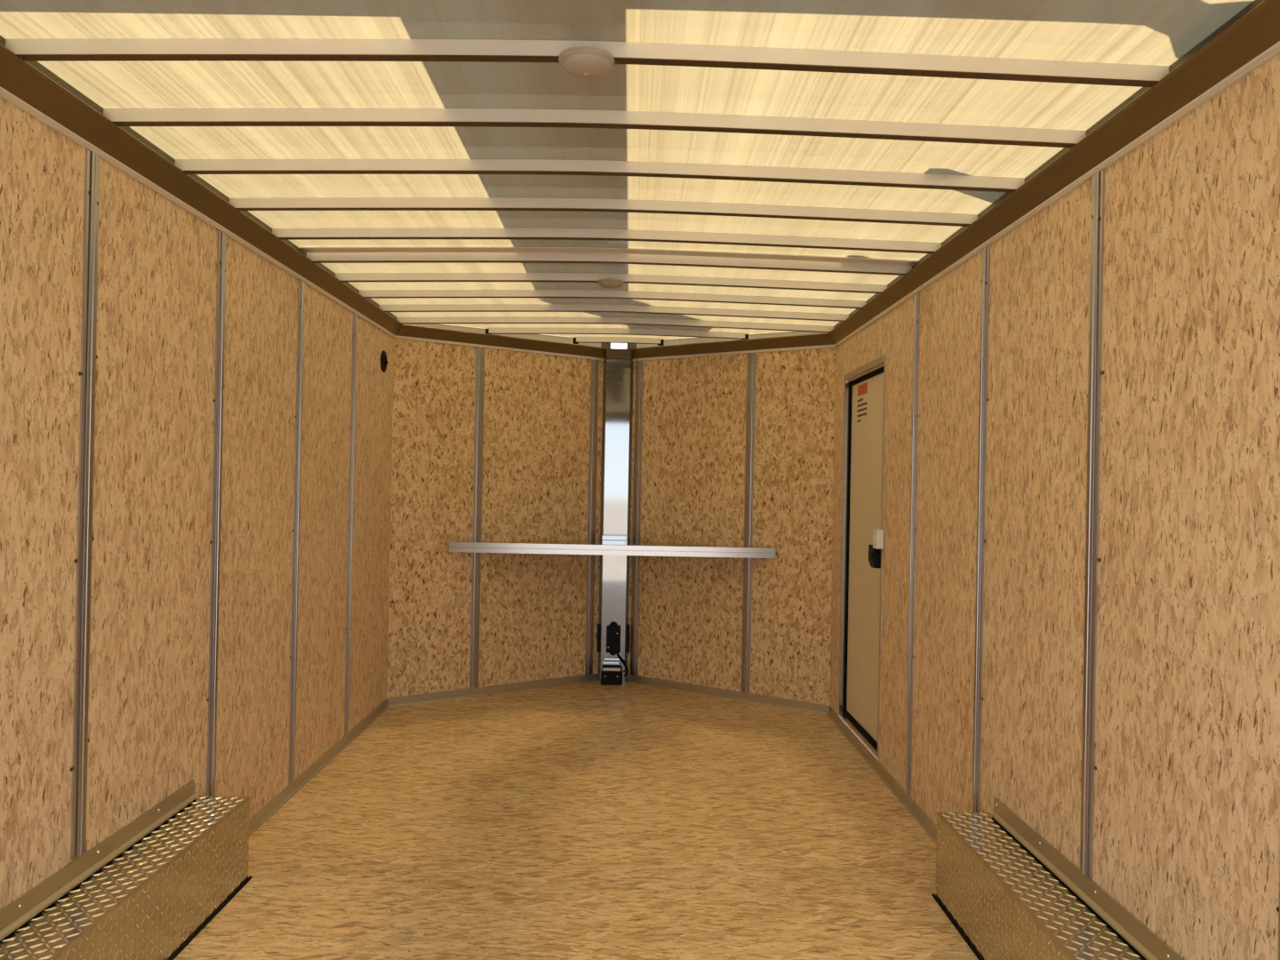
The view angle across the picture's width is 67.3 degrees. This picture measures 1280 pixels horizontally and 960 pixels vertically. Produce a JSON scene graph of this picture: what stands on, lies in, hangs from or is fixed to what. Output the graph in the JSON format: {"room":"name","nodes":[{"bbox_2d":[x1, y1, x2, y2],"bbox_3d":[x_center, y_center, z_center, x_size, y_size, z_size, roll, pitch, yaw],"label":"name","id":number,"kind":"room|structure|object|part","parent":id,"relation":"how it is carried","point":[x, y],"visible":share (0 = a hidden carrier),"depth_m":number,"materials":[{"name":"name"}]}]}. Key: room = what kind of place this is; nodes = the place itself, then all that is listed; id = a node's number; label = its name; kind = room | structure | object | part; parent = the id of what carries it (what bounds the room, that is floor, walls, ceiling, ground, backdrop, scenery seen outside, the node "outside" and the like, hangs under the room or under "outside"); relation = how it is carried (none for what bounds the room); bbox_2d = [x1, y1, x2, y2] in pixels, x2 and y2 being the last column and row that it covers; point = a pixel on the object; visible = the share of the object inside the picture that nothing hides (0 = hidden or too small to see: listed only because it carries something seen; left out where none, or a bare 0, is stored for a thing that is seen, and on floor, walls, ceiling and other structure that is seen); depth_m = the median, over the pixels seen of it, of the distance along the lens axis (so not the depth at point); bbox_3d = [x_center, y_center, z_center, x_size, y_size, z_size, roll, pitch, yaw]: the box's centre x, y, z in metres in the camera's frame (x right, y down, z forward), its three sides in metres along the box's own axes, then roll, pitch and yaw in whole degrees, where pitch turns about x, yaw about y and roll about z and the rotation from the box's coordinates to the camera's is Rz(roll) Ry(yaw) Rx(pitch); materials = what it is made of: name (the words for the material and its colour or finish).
{"room":"cargo space","nodes":[
{"label":"cargo space","id":0,"kind":"room"},
{"bbox_2d":[0,96,393,910],"bbox_3d":[-1.365,0.186,2.630,0.012,2.120,5.407,1,0,-1],"label":"wall","id":1,"kind":"structure","parent":0,"point":[148,674],"depth_m":2.72,"materials":[{"name":"brown wood"}]},
{"bbox_2d":[69,149,100,860],"bbox_3d":[-1.349,0.058,2.342,0.009,1.711,0.080,1,0,-1],"label":"strip","id":2,"kind":"object","parent":1,"relation":"attached to","point":[89,356],"visible":1,"depth_m":2.33,"materials":[{"name":"silver metal"}]},
{"bbox_2d":[0,86,395,337],"bbox_3d":[-1.335,-0.804,2.634,0.010,0.015,5.407,1,0,-1],"label":"trim","id":3,"kind":"structure","parent":1,"relation":"attached to","point":[4,94],"depth_m":2.64,"materials":[{"name":"silver metal"}]},
{"bbox_2d":[0,35,402,335],"bbox_3d":[-1.311,-0.842,2.634,0.055,0.061,5.407,1,0,-1],"label":"trim","id":4,"kind":"structure","parent":1,"relation":"attached to","point":[18,76],"depth_m":2.59,"materials":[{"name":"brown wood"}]},
{"bbox_2d":[206,230,226,795],"bbox_3d":[-1.359,0.203,3.084,0.009,1.995,0.080,1,0,-1],"label":"strip","id":5,"kind":"object","parent":1,"relation":"attached to","point":[221,253],"visible":0.92,"depth_m":3.07,"materials":[{"name":"silver metal"}]},
{"bbox_2d":[288,280,304,784],"bbox_3d":[-1.366,0.205,3.825,0.009,1.995,0.080,1,0,-1],"label":"strip","id":6,"kind":"object","parent":1,"relation":"attached to","point":[300,292],"visible":1,"depth_m":3.81,"materials":[{"name":"silver metal"}]},
{"bbox_2d":[248,697,389,836],"bbox_3d":[-1.370,1.223,2.626,0.018,0.046,5.407,1,0,-1],"label":"baseboard","id":7,"kind":"structure","parent":1,"relation":"attached to","point":[289,791],"depth_m":4.05,"materials":[{"name":"silver metal"}]},
{"bbox_2d":[344,312,357,735],"bbox_3d":[-1.373,0.208,4.567,0.009,1.995,0.080,1,0,-1],"label":"strip","id":8,"kind":"object","parent":1,"relation":"attached to","point":[355,316],"visible":1,"depth_m":4.55,"materials":[{"name":"silver metal"}]},
{"bbox_2d":[380,350,388,372],"bbox_3d":[-1.353,-0.631,5.113,0.024,0.116,0.116,1,0,-1],"label":"air vent","id":9,"kind":"object","parent":1,"relation":"in","point":[384,362],"visible":1,"depth_m":5.10,"materials":[{"name":"black plastic"}]},
{"bbox_2d":[386,337,603,697],"bbox_3d":[-0.822,0.208,5.743,1.392,2.120,0.014,1,0,-36],"label":"wall","id":10,"kind":"structure","parent":0,"point":[537,406],"depth_m":5.69,"materials":[{"name":"brown wood"}]},
{"bbox_2d":[469,347,485,687],"bbox_3d":[-0.954,0.220,5.636,0.056,1.995,0.009,1,0,-35],"label":"strip","id":11,"kind":"object","parent":10,"relation":"attached to","point":[480,352],"visible":1,"depth_m":5.63,"materials":[{"name":"silver metal"}]},
{"bbox_2d":[387,672,599,706],"bbox_3d":[-0.833,1.245,5.727,1.392,0.046,0.018,1,0,-36],"label":"baseboard","id":12,"kind":"structure","parent":10,"relation":"attached to","point":[407,700],"depth_m":5.69,"materials":[{"name":"silver metal"}]},
{"bbox_2d":[394,335,604,360],"bbox_3d":[-0.796,-0.783,5.738,1.392,0.015,0.010,1,0,-36],"label":"trim","id":13,"kind":"structure","parent":10,"relation":"attached to","point":[396,336],"depth_m":5.69,"materials":[{"name":"silver metal"}]},
{"bbox_2d":[402,323,600,347],"bbox_3d":[-0.809,-0.869,5.752,1.400,0.074,0.001,1,0,-36],"label":"trim","id":14,"kind":"structure","parent":10,"relation":"attached to","point":[541,337],"depth_m":5.81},
{"bbox_2d":[396,324,607,358],"bbox_3d":[-0.782,-0.820,5.720,1.392,0.061,0.055,1,0,-36],"label":"trim","id":15,"kind":"structure","parent":10,"relation":"attached to","point":[406,330],"depth_m":5.68,"materials":[{"name":"brown metal"}]},
{"bbox_2d":[584,359,599,674],"bbox_3d":[-0.304,0.234,6.100,0.056,1.995,0.009,1,0,-36],"label":"strip","id":16,"kind":"object","parent":10,"relation":"attached to","point":[595,364],"visible":1,"depth_m":6.10,"materials":[{"name":"silver metal"}]},
{"bbox_2d":[596,623,600,652],"bbox_3d":[-0.263,1.006,6.132,0.020,0.177,0.039,1,0,-1],"label":"bracket","id":17,"kind":"object","parent":10,"relation":"attached to","point":[598,624],"visible":1,"depth_m":6.11,"materials":[{"name":"black plastic"}]},
{"bbox_2d":[448,534,775,558],"bbox_3d":[-0.161,0.391,5.822,1.882,0.086,0.580,1,0,-1],"label":"crossbar","id":18,"kind":"object","parent":10,"relation":"attached to","point":[612,545],"visible":1,"depth_m":5.54,"materials":[{"name":"silver metal"}]},
{"bbox_3d":[-0.161,0.380,5.830,1.791,0.004,0.535,1,0,-1],"label":"shelf","id":19,"kind":"part","parent":18,"relation":"part of","materials":[{"name":"silver metal"}]},
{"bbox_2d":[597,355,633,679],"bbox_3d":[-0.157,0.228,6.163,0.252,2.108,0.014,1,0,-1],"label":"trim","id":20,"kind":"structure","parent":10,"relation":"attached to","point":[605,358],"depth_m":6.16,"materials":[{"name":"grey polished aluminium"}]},
{"bbox_2d":[173,680,978,959],"bbox_3d":[-0.154,1.286,3.052,2.460,0.030,6.235,1,0,-1],"label":"floor","id":21,"kind":"structure","parent":0,"point":[589,820],"depth_m":3.34,"materials":[{"name":"brown wood"}]},
{"bbox_2d":[0,779,252,959],"bbox_3d":[-1.285,1.081,1.780,0.164,0.324,2.472,1,0,-1],"label":"box","id":22,"kind":"object","parent":21,"relation":"on","point":[147,890],"visible":1,"depth_m":2.44,"materials":[{"name":"silver metal"}]},
{"bbox_2d":[600,661,622,685],"bbox_3d":[-0.177,1.216,6.043,0.134,0.129,0.094,1,0,-1],"label":"box","id":23,"kind":"object","parent":21,"relation":"on","point":[611,672],"visible":1,"depth_m":6.00,"materials":[{"name":"black plastic"}]},
{"bbox_2d":[602,667,620,671],"bbox_3d":[-0.178,1.186,6.052,0.110,0.018,0.075,1,0,-1],"label":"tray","id":24,"kind":"object","parent":23,"relation":"on","point":[604,668],"depth_m":6.01,"materials":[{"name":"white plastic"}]},
{"bbox_3d":[-0.178,1.168,6.053,0.112,0.018,0.074,1,0,-1],"label":"dark lid","id":25,"kind":"part","parent":23,"relation":"part of","materials":[{"name":"black plastic"}]},
{"bbox_2d":[600,343,636,681],"bbox_3d":[-0.154,0.202,6.104,0.224,2.160,0.081,1,0,-1],"label":"post","id":26,"kind":"object","parent":21,"relation":"on","point":[619,363],"visible":0.91,"depth_m":6.12,"materials":[{"name":"silver metal"}]},
{"bbox_2d":[606,621,620,655],"bbox_3d":[-0.169,1.008,6.093,0.090,0.213,0.041,1,0,-1],"label":"junction box","id":27,"kind":"object","parent":26,"relation":"attached to","point":[613,630],"visible":1,"depth_m":6.08,"materials":[{"name":"black plastic"}]},
{"bbox_2d":[616,652,628,676],"bbox_3d":[-0.116,1.163,6.068,0.092,0.147,0.033,1,0,25],"label":"cable","id":28,"kind":"object","parent":27,"relation":"attached to","point":[617,653],"visible":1,"depth_m":6.07,"materials":[{"name":"black rubber"}]},
{"bbox_2d":[931,796,1184,959],"bbox_3d":[1.005,1.123,1.806,0.170,0.328,2.360,1,0,-1],"label":"box","id":29,"kind":"object","parent":21,"relation":"on","point":[1009,893],"visible":1,"depth_m":2.46,"materials":[{"name":"silver metal"}]},
{"bbox_2d":[0,0,1254,339],"bbox_3d":[-0.112,-0.891,3.062,2.520,0.024,6.280,1,0,-1],"label":"ceiling","id":30,"kind":"structure","parent":0,"point":[1140,32],"depth_m":2.27,"materials":[{"name":"beige wood"}]},
{"bbox_2d":[5,38,1168,87],"bbox_3d":[-0.102,-0.876,1.994,2.404,0.059,0.027,1,0,-1],"label":"bow","id":31,"kind":"object","parent":30,"relation":"attached to","point":[27,49],"visible":0.94,"depth_m":1.99,"materials":[{"name":"silver metal"}]},
{"bbox_2d":[558,46,615,78],"bbox_3d":[-0.111,-0.856,1.994,0.117,0.034,0.117,1,0,-1],"label":"dome light","id":32,"kind":"object","parent":31,"relation":"attached to","point":[580,61],"visible":1,"depth_m":1.96,"materials":[{"name":"white plastic"}]},
{"bbox_2d":[103,108,1085,148],"bbox_3d":[-0.105,-0.875,2.361,2.404,0.059,0.027,1,0,-1],"label":"bow","id":33,"kind":"object","parent":30,"relation":"attached to","point":[483,117],"visible":0.93,"depth_m":2.35,"materials":[{"name":"silver metal"}]},
{"bbox_2d":[175,159,1024,192],"bbox_3d":[-0.109,-0.873,2.727,2.404,0.059,0.027,1,0,-1],"label":"bow","id":34,"kind":"object","parent":30,"relation":"attached to","point":[188,166],"visible":0.96,"depth_m":2.72,"materials":[{"name":"silver metal"}]},
{"bbox_2d":[229,197,977,226],"bbox_3d":[-0.112,-0.872,3.092,2.404,0.059,0.027,1,0,-1],"label":"bow","id":35,"kind":"object","parent":30,"relation":"attached to","point":[241,204],"visible":0.96,"depth_m":3.08,"materials":[{"name":"silver metal"}]},
{"bbox_2d":[272,227,941,253],"bbox_3d":[-0.116,-0.871,3.458,2.404,0.059,0.027,1,0,-1],"label":"bow","id":36,"kind":"object","parent":30,"relation":"attached to","point":[324,233],"visible":0.95,"depth_m":3.45,"materials":[{"name":"silver metal"}]},
{"bbox_2d":[306,252,911,275],"bbox_3d":[-0.119,-0.870,3.824,2.404,0.059,0.027,1,0,-1],"label":"bow","id":37,"kind":"object","parent":30,"relation":"attached to","point":[315,257],"visible":0.98,"depth_m":3.81,"materials":[{"name":"silver metal"}]},
{"bbox_2d":[335,272,887,293],"bbox_3d":[-0.123,-0.868,4.190,2.404,0.059,0.027,1,0,-1],"label":"bow","id":38,"kind":"object","parent":30,"relation":"attached to","point":[578,277],"visible":0.95,"depth_m":4.18,"materials":[{"name":"silver metal"}]},
{"bbox_2d":[597,279,623,289],"bbox_3d":[-0.128,-0.848,4.190,0.117,0.034,0.117,1,0,-1],"label":"dome light","id":39,"kind":"object","parent":38,"relation":"attached to","point":[607,284],"visible":1,"depth_m":4.15,"materials":[{"name":"white plastic"}]},
{"bbox_2d":[359,289,866,308],"bbox_3d":[-0.126,-0.867,4.556,2.404,0.059,0.027,1,0,-1],"label":"bow","id":40,"kind":"object","parent":30,"relation":"attached to","point":[365,293],"visible":0.96,"depth_m":4.54,"materials":[{"name":"silver metal"}]},
{"bbox_2d":[379,304,848,321],"bbox_3d":[-0.130,-0.866,4.922,2.404,0.059,0.027,1,0,-1],"label":"bow","id":41,"kind":"object","parent":30,"relation":"attached to","point":[386,308],"visible":0.98,"depth_m":4.91,"materials":[{"name":"silver metal"}]},
{"bbox_2d":[396,316,833,332],"bbox_3d":[-0.133,-0.864,5.288,2.404,0.059,0.027,1,0,-1],"label":"bow","id":42,"kind":"object","parent":30,"relation":"attached to","point":[598,320],"visible":0.96,"depth_m":5.28,"materials":[{"name":"silver metal"}]},
{"bbox_2d":[485,327,748,339],"bbox_3d":[-0.134,-0.865,5.656,1.544,0.055,0.040,1,0,-1],"label":"bow","id":43,"kind":"object","parent":30,"relation":"attached to","point":[488,330],"visible":0.99,"depth_m":5.64,"materials":[{"name":"silver metal"}]},
{"bbox_2d":[573,336,663,345],"bbox_3d":[-0.135,-0.869,6.001,0.564,0.045,0.040,1,0,-1],"label":"bow","id":44,"kind":"object","parent":30,"relation":"attached to","point":[660,341],"visible":1,"depth_m":5.99,"materials":[{"name":"silver metal"}]},
{"bbox_2d":[627,347,836,705],"bbox_3d":[0.511,0.233,5.755,1.382,2.120,0.014,1,0,35],"label":"wall","id":45,"kind":"structure","parent":0,"point":[693,434],"depth_m":5.71,"materials":[{"name":"brown wood"}]},
{"bbox_2d":[625,624,629,652],"bbox_3d":[-0.077,1.010,6.133,0.020,0.177,0.039,1,0,-1],"label":"bracket","id":46,"kind":"object","parent":45,"relation":"attached to","point":[628,625],"visible":1,"depth_m":6.11,"materials":[{"name":"black plastic"}]},
{"bbox_2d":[630,360,643,675],"bbox_3d":[-0.022,0.240,6.112,0.056,1.995,0.009,1,0,35],"label":"strip","id":47,"kind":"object","parent":45,"relation":"attached to","point":[639,364],"visible":1,"depth_m":6.11,"materials":[{"name":"silver metal"}]},
{"bbox_2d":[625,673,828,713],"bbox_3d":[0.482,1.270,5.739,1.382,0.046,0.018,1,0,35],"label":"baseboard","id":48,"kind":"structure","parent":45,"relation":"attached to","point":[799,705],"depth_m":5.70,"materials":[{"name":"silver metal"}]},
{"bbox_2d":[636,331,827,347],"bbox_3d":[0.540,-0.843,5.765,1.390,0.074,0.001,1,0,35],"label":"trim","id":49,"kind":"structure","parent":45,"relation":"attached to","point":[685,340],"depth_m":5.83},
{"bbox_2d":[629,332,834,359],"bbox_3d":[0.512,-0.795,5.732,1.382,0.061,0.055,1,0,35],"label":"trim","id":50,"kind":"structure","parent":45,"relation":"attached to","point":[818,339],"depth_m":5.69,"materials":[{"name":"brown metal"}]},
{"bbox_2d":[632,344,834,360],"bbox_3d":[0.524,-0.757,5.750,1.382,0.015,0.010,1,0,35],"label":"trim","id":51,"kind":"structure","parent":45,"relation":"attached to","point":[823,346],"depth_m":5.71,"materials":[{"name":"silver metal"}]},
{"bbox_2d":[741,352,756,693],"bbox_3d":[0.638,0.251,5.654,0.056,1.995,0.009,1,0,35],"label":"strip","id":52,"kind":"object","parent":45,"relation":"attached to","point":[751,356],"visible":1,"depth_m":5.65,"materials":[{"name":"silver metal"}]},
{"bbox_2d":[829,53,1279,959],"bbox_3d":[1.107,0.233,2.653,0.012,2.120,5.407,1,0,-1],"label":"wall","id":53,"kind":"structure","parent":0,"point":[1187,820],"depth_m":2.21,"materials":[{"name":"brown wood"}]},
{"bbox_2d":[838,353,886,758],"bbox_3d":[1.091,0.342,4.712,0.105,1.807,0.833,1,0,-1],"label":"door","id":54,"kind":"structure","parent":53,"relation":"in","point":[860,609],"depth_m":4.79,"materials":[{"name":"beige metal"}]},
{"bbox_3d":[1.098,-0.546,4.720,0.008,0.030,0.823,1,0,-1],"label":"header trim","id":55,"kind":"part","parent":54,"relation":"part of","materials":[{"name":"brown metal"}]},
{"bbox_3d":[1.050,0.338,4.349,0.017,0.022,0.040,1,0,-1],"label":"latch lever","id":56,"kind":"part","parent":54,"relation":"part of","materials":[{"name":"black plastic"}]},
{"bbox_3d":[1.082,0.341,4.304,0.002,1.807,0.018,1,0,-1],"label":"jamb trim","id":57,"kind":"part","parent":54,"relation":"part of","materials":[{"name":"beige metal"}]},
{"bbox_2d":[872,528,883,549],"bbox_3d":[1.062,0.264,4.292,0.040,0.084,0.064,1,0,-1],"label":"light switch","id":58,"kind":"object","parent":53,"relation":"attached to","point":[877,534],"visible":1,"depth_m":4.26,"materials":[{"name":"white plastic"}]},
{"bbox_2d":[826,705,936,844],"bbox_3d":[1.072,1.270,2.649,0.018,0.046,5.407,1,0,-1],"label":"baseboard","id":59,"kind":"structure","parent":53,"relation":"attached to","point":[922,818],"depth_m":4.11,"materials":[{"name":"silver metal"}]},
{"bbox_2d":[905,292,919,796],"bbox_3d":[1.085,0.253,3.829,0.009,1.995,0.080,1,0,-1],"label":"strip","id":60,"kind":"object","parent":53,"relation":"attached to","point":[910,655],"visible":1,"depth_m":3.82,"materials":[{"name":"silver metal"}]},
{"bbox_2d":[972,245,990,812],"bbox_3d":[1.092,0.250,3.086,0.009,1.995,0.080,1,0,-1],"label":"strip","id":61,"kind":"object","parent":53,"relation":"attached to","point":[986,252],"visible":0.93,"depth_m":3.08,"materials":[{"name":"silver metal"}]},
{"bbox_2d":[827,0,1279,343],"bbox_3d":[1.093,-0.795,2.657,0.055,0.061,5.407,1,0,-1],"label":"trim","id":62,"kind":"structure","parent":53,"relation":"attached to","point":[1259,29],"depth_m":2.23,"materials":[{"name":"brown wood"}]},
{"bbox_2d":[834,40,1279,347],"bbox_3d":[1.115,-0.757,2.657,0.010,0.015,5.407,1,0,-1],"label":"trim","id":63,"kind":"structure","parent":53,"relation":"attached to","point":[1273,51],"depth_m":2.27,"materials":[{"name":"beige metal"}]},
{"bbox_2d":[1080,169,1104,879],"bbox_3d":[1.102,0.106,2.343,0.009,1.711,0.080,1,0,-1],"label":"strip","id":64,"kind":"object","parent":53,"relation":"attached to","point":[1098,180],"visible":1,"depth_m":2.33,"materials":[{"name":"silver metal"}]},
{"bbox_2d":[1276,861,1279,959],"bbox_3d":[1.109,0.104,1.621,0.009,1.712,0.080,1,0,-1],"label":"strip","id":65,"kind":"object","parent":53,"relation":"attached to","point":[1277,908],"visible":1,"depth_m":1.65,"materials":[{"name":"silver metal"}]}
]}

